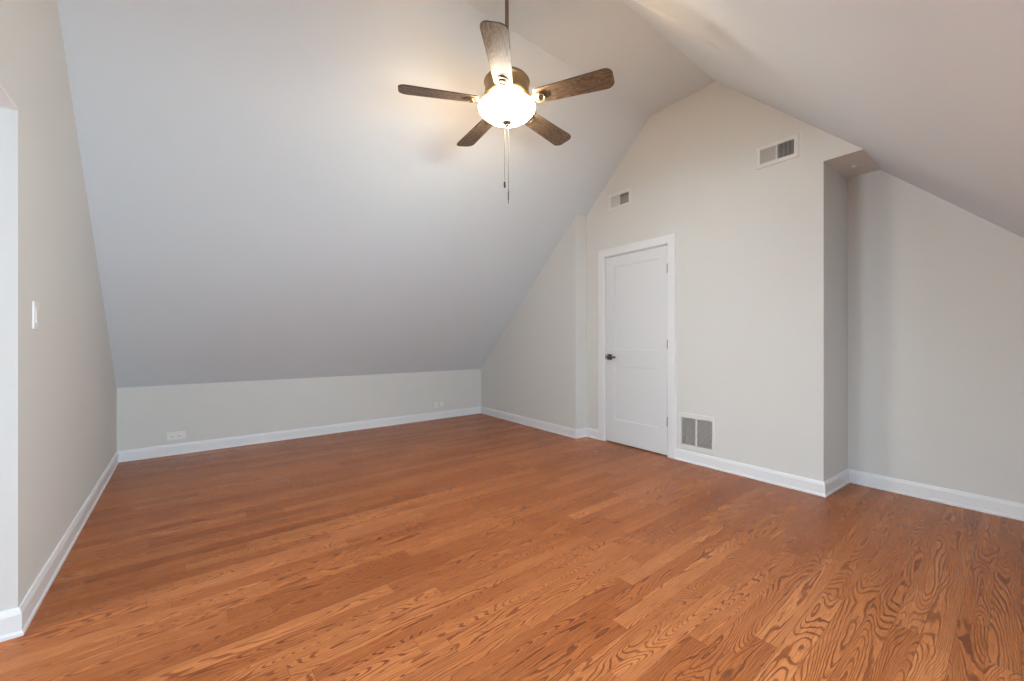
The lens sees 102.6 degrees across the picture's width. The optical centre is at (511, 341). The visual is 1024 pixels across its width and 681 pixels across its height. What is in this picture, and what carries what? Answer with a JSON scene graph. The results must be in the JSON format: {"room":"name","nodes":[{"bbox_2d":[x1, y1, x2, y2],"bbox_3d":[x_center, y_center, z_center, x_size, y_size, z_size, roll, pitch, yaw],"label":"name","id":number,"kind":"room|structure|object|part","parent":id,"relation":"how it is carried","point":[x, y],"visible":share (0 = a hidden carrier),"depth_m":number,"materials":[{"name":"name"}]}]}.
{"room":"empty attic room","nodes":[
{"label":"empty attic room","id":0,"kind":"room"},
{"bbox_2d":[0,0,116,611],"bbox_3d":[-1.769,-0.604,1.303,0.120,3.502,6.550,0,0,-38],"label":"wall","id":1,"kind":"structure","parent":0,"point":[58,389],"depth_m":1.91,"materials":[{"name":"paint"}]},
{"bbox_2d":[0,84,17,110],"bbox_3d":[-1.336,-0.907,0.769,0.122,0.006,2.054,0,0,-39],"label":"trim","id":2,"kind":"structure","parent":1,"relation":"attached to","point":[5,100],"depth_m":1.54,"materials":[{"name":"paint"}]},
{"bbox_2d":[0,607,23,641],"bbox_3d":[-1.969,1.093,1.567,0.140,0.108,0.018,0,0,-39],"label":"baseboard","id":3,"kind":"structure","parent":1,"relation":"attached to","point":[10,620],"depth_m":1.59,"materials":[{"name":"paint"}]},
{"bbox_2d":[32,301,38,328],"bbox_3d":[-2.071,-0.115,1.786,0.011,0.120,0.072,0,0,-39],"label":"light switch","id":4,"kind":"object","parent":1,"relation":"attached to","point":[35,305],"visible":1,"depth_m":1.77,"materials":[{"name":"white plastic"}]},
{"bbox_2d":[18,451,118,633],"bbox_3d":[-2.834,1.093,2.754,0.018,0.108,2.952,0,0,-38],"label":"baseboard","id":5,"kind":"structure","parent":1,"relation":"attached to","point":[37,592],"depth_m":2.10,"materials":[{"name":"paint"}]},
{"bbox_2d":[117,369,480,450],"bbox_3d":[-2.102,0.792,5.366,4.743,0.709,0.120,0,0,-40],"label":"wall","id":6,"kind":"structure","parent":0,"point":[205,411],"depth_m":4.76,"materials":[{"name":"paint"}]},
{"bbox_2d":[166,431,184,440],"bbox_3d":[-3.422,0.957,4.181,0.150,0.080,0.010,0,0,-40],"label":"wall outlet","id":7,"kind":"object","parent":6,"relation":"attached to","point":[173,435],"visible":1,"depth_m":4.18,"materials":[{"name":"white plastic"}]},
{"bbox_2d":[118,406,480,462],"bbox_3d":[-2.123,1.093,5.258,4.248,0.108,0.018,0,0,-40],"label":"baseboard","id":8,"kind":"structure","parent":6,"relation":"attached to","point":[197,446],"depth_m":4.75,"materials":[{"name":"paint"}]},
{"bbox_2d":[438,399,442,406],"bbox_3d":[-1.062,0.892,6.122,0.064,0.150,0.033,0,0,-40],"label":"wall outlet","id":9,"kind":"object","parent":6,"relation":"attached to","point":[440,404],"visible":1,"depth_m":6.11,"materials":[{"name":"white plastic"}]},
{"bbox_2d":[57,0,649,387],"bbox_3d":[-1.157,-1.002,4.192,4.740,2.880,3.141,0,0,-39],"label":"ceiling","id":10,"kind":"structure","parent":0,"point":[266,199],"depth_m":3.36,"materials":[{"name":"paint"}]},
{"bbox_2d":[0,413,1023,680],"bbox_3d":[-0.968,1.197,2.078,8.700,0.100,7.150,0,0,-39],"label":"floor","id":11,"kind":"structure","parent":0,"point":[474,547],"depth_m":2.03,"materials":[{"name":"brown wood"}]},
{"bbox_2d":[481,215,586,428],"bbox_3d":[0.261,-0.188,5.851,0.320,2.670,2.147,0,0,-36],"label":"wall","id":12,"kind":"structure","parent":0,"point":[537,368],"depth_m":5.27,"materials":[{"name":"paint"}]},
{"bbox_2d":[481,406,597,438],"bbox_3d":[0.216,1.093,5.693,0.203,0.108,2.350,0,0,-39],"label":"baseboard","id":13,"kind":"structure","parent":12,"relation":"attached to","point":[562,430],"depth_m":5.34,"materials":[{"name":"paint"}]},
{"bbox_2d":[462,0,714,114],"bbox_3d":[0.355,-2.415,2.954,5.540,0.120,0.726,0,0,-39],"label":"ceiling","id":14,"kind":"structure","parent":0,"point":[650,73],"depth_m":3.25,"materials":[{"name":"paint"}]},
{"bbox_2d":[398,0,613,203],"bbox_3d":[-0.034,-1.625,2.693,1.301,1.461,1.293,0,0,-39],"label":"ceiling fan","id":15,"kind":"object","parent":14,"relation":"hanging from","point":[506,102],"visible":1,"depth_m":2.54,"materials":[{"name":"brown wood"}]},
{"bbox_3d":[-0.456,-1.543,2.556,0.488,0.006,0.148,0,12,-13],"label":"blade","id":16,"kind":"part","parent":15,"relation":"part of","materials":[{"name":"brown wood"}]},
{"bbox_3d":[-0.258,-1.543,3.027,0.148,0.006,0.488,-14,7,-30],"label":"blade","id":17,"kind":"part","parent":15,"relation":"part of","materials":[{"name":"brown wood"}]},
{"bbox_3d":[-0.070,-1.543,2.222,0.148,0.006,0.488,12,1,5],"label":"blade","id":18,"kind":"part","parent":15,"relation":"part of","materials":[{"name":"brown wood"}]},
{"bbox_3d":[-0.047,-1.222,2.655,0.004,0.347,0.004,0,0,-39],"label":"pull chain","id":19,"kind":"part","parent":15,"relation":"part of","materials":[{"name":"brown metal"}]},
{"bbox_3d":[-0.033,-1.474,2.655,0.368,0.100,0.368,0,0,-39],"label":"lamp shade","id":20,"kind":"part","parent":15,"relation":"part of","materials":[{"name":"beige glass"}]},
{"bbox_3d":[0.251,-1.543,2.983,0.148,0.006,0.488,-16,-10,40],"label":"blade","id":21,"kind":"part","parent":15,"relation":"part of","materials":[{"name":"brown wood"}]},
{"bbox_3d":[0.367,-1.543,2.486,0.488,0.006,0.148,0,-12,23],"label":"blade","id":22,"kind":"part","parent":15,"relation":"part of","materials":[{"name":"brown wood"}]},
{"bbox_2d":[587,81,879,481],"bbox_3d":[1.939,-0.604,4.133,0.795,3.502,2.635,0,0,-39],"label":"wall","id":23,"kind":"structure","parent":0,"point":[762,254],"depth_m":3.49,"materials":[{"name":"paint"}]},
{"bbox_2d":[609,188,630,211],"bbox_3d":[1.230,-1.588,4.605,0.081,0.186,0.315,0,0,-36],"label":"air vent","id":24,"kind":"object","parent":23,"relation":"in","point":[616,201],"visible":0.97,"depth_m":4.61,"materials":[{"name":"metal"}]},
{"bbox_2d":[605,245,667,454],"bbox_3d":[1.320,0.083,4.427,0.091,2.105,0.820,0,0,-36],"label":"door","id":25,"kind":"structure","parent":23,"relation":"in","point":[636,356],"depth_m":4.39,"materials":[{"name":"paint"}]},
{"bbox_2d":[598,233,675,458],"bbox_3d":[1.359,0.040,4.460,0.138,2.215,1.000,0,0,-36],"label":"trim","id":26,"kind":"structure","parent":23,"relation":"attached to","point":[670,239],"depth_m":4.23,"materials":[{"name":"paint"}]},
{"bbox_2d":[679,412,715,455],"bbox_3d":[1.759,0.855,3.875,0.081,0.352,0.365,0,0,-36],"label":"air vent","id":27,"kind":"object","parent":23,"relation":"in","point":[695,430],"visible":0.98,"depth_m":3.86,"materials":[{"name":"metal"}]},
{"bbox_2d":[675,448,825,497],"bbox_3d":[1.961,1.093,3.526,0.018,0.108,1.221,0,0,-36],"label":"baseboard","id":28,"kind":"structure","parent":23,"relation":"attached to","point":[799,483],"depth_m":3.42,"materials":[{"name":"paint"}]},
{"bbox_2d":[756,133,798,169],"bbox_3d":[2.158,-1.528,3.323,0.081,0.186,0.315,0,0,-36],"label":"air vent","id":29,"kind":"object","parent":23,"relation":"in","point":[775,152],"visible":1,"depth_m":3.31,"materials":[{"name":"metal"}]},
{"bbox_2d":[824,469,849,496],"bbox_3d":[2.534,1.093,3.197,0.560,0.108,0.018,0,0,-36],"label":"baseboard","id":30,"kind":"structure","parent":23,"relation":"attached to","point":[840,480],"depth_m":3.18,"materials":[{"name":"paint"}]},
{"bbox_2d":[621,0,1023,237],"bbox_3d":[1.505,-0.997,1.528,5.540,2.889,2.978,0,0,-39],"label":"ceiling","id":31,"kind":"structure","parent":0,"point":[932,91],"depth_m":1.69,"materials":[{"name":"paint"}]},
{"bbox_2d":[848,170,1023,503],"bbox_3d":[3.401,-0.099,2.578,0.120,2.491,2.054,0,0,-36],"label":"wall","id":32,"kind":"structure","parent":0,"point":[936,287],"depth_m":2.97,"materials":[{"name":"paint"}]},
{"bbox_2d":[849,469,1023,520],"bbox_3d":[3.348,1.093,2.534,0.018,0.108,2.046,0,0,-36],"label":"baseboard","id":33,"kind":"structure","parent":32,"relation":"attached to","point":[999,507],"depth_m":2.92,"materials":[{"name":"paint"}]}
]}

